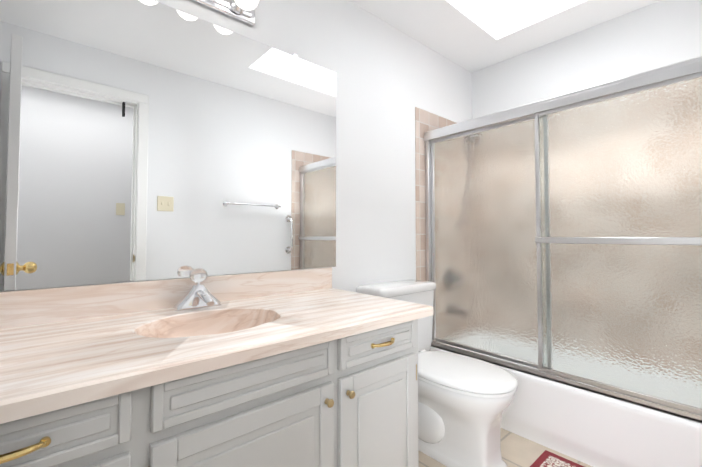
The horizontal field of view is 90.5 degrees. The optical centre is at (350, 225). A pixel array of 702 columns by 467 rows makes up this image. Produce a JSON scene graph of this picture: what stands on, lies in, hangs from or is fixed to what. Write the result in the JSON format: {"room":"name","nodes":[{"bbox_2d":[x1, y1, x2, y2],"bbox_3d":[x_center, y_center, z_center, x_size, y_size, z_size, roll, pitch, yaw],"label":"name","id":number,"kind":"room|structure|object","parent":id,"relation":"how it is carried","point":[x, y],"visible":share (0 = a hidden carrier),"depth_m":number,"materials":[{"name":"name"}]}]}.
{"room":"bathroom","nodes":[
{"label":"bathroom","id":0,"kind":"room"},
{"bbox_2d":[0,0,471,341],"bbox_3d":[-0.273,-0.074,1.754,3.440,2.390,0.100,2,-2,-41],"label":"wall","id":1,"kind":"structure","parent":0,"point":[389,78],"depth_m":2.03,"materials":[{"name":"white paint"}]},
{"bbox_2d":[0,0,335,290],"bbox_3d":[-0.763,-0.327,1.257,1.817,1.051,0.008,2,-2,-41],"label":"mirror","id":2,"kind":"object","parent":1,"relation":"attached to","point":[142,140],"visible":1,"depth_m":1.28,"materials":[{"name":"clear glass"}]},
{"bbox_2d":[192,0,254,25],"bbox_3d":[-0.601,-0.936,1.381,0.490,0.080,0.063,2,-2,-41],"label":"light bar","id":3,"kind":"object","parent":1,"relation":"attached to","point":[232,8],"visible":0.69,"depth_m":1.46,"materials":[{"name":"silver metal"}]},
{"bbox_2d":[235,0,258,9],"bbox_3d":[-0.426,-0.935,1.417,0.099,0.100,0.099,-1,-2,40],"label":"bulb","id":4,"kind":"object","parent":3,"relation":"attached to","point":[247,4],"visible":1,"depth_m":1.38,"materials":[{"name":"white glass"}]},
{"bbox_2d":[415,107,455,340],"bbox_3d":[0.706,0.180,2.533,0.732,1.928,0.008,2,-2,-41],"label":"wall tile","id":5,"kind":"structure","parent":1,"relation":"attached to","point":[425,121],"depth_m":2.34,"materials":[{"name":"beige tile"}]},
{"bbox_2d":[424,56,701,422],"bbox_3d":[1.021,0.063,1.776,0.095,1.435,1.549,2,-2,-41],"label":"shower door frame","id":6,"kind":"object","parent":1,"relation":"attached to","point":[563,238],"visible":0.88,"depth_m":1.67,"materials":[{"name":"glass"}]},
{"bbox_2d":[349,0,660,72],"bbox_3d":[0.617,-1.340,0.777,3.440,0.080,2.800,2,-2,-41],"label":"ceiling","id":7,"kind":"structure","parent":0,"point":[463,34],"depth_m":2.18,"materials":[{"name":"white paint"}]},
{"bbox_2d":[463,0,556,27],"bbox_3d":[0.823,-1.621,1.712,1.150,0.540,0.820,2,-2,-41],"label":"skylight","id":8,"kind":"object","parent":7,"relation":"attached to","point":[496,13],"visible":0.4,"depth_m":2.26,"materials":[{"name":"white glass"}]},
{"bbox_2d":[418,428,592,466],"bbox_3d":[0.617,1.119,0.703,3.440,0.060,2.800,2,-2,-41],"label":"floor","id":9,"kind":"structure","parent":0,"point":[517,450],"depth_m":1.71,"materials":[{"name":"tile"}]},
{"bbox_2d":[0,311,433,466],"bbox_3d":[-0.555,0.715,0.972,1.757,0.766,0.664,2,-2,-41],"label":"bathroom vanity","id":10,"kind":"object","parent":9,"relation":"on","point":[199,367],"depth_m":0.87,"materials":[{"name":"grey paint"}]},
{"bbox_2d":[0,287,433,414],"bbox_3d":[-0.567,0.314,0.987,1.782,0.035,0.645,2,-2,-41],"label":"countertop","id":11,"kind":"structure","parent":10,"relation":"on","point":[53,360],"depth_m":0.89,"materials":[{"name":"beige stone"}]},
{"bbox_2d":[172,279,223,310],"bbox_3d":[-0.538,0.262,1.262,0.166,0.086,0.162,2,-2,-41],"label":"faucet","id":12,"kind":"object","parent":11,"relation":"on","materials":[{"name":"silver metal"}]},
{"bbox_2d":[136,307,287,338],"bbox_3d":[-0.434,0.366,1.104,0.435,0.124,0.331,2,-2,-41],"label":"sink","id":13,"kind":"object","parent":11,"relation":"in","point":[175,326],"depth_m":1.23,"materials":[{"name":"beige stone"}]},
{"bbox_2d":[356,279,517,466],"bbox_3d":[0.447,0.724,1.774,0.480,0.796,0.762,2,-2,-41],"label":"toilet","id":14,"kind":"object","parent":9,"relation":"on","point":[464,402],"visible":0.69,"depth_m":1.60,"materials":[{"name":"white ceramic"}]},
{"bbox_2d":[530,450,583,466],"bbox_3d":[0.981,1.101,1.248,0.605,0.008,0.740,2,-2,-41],"label":"rug","id":15,"kind":"object","parent":9,"relation":"on","point":[545,458],"visible":1,"depth_m":1.63,"materials":[{"name":"red fabric"}]},
{"bbox_2d":[429,341,701,466],"bbox_3d":[1.246,0.957,1.946,0.656,0.340,1.561,2,-2,-41],"label":"bathtub","id":16,"kind":"object","parent":9,"relation":"on","point":[590,428],"visible":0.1,"depth_m":1.59,"materials":[{"name":"white ceramic"}]},
{"bbox_2d":[472,0,701,118],"bbox_3d":[1.906,-0.073,1.803,0.100,2.390,2.700,2,-2,-41],"label":"wall","id":17,"kind":"structure","parent":0,"point":[659,34],"depth_m":2.18,"materials":[{"name":"white paint"}]}
]}

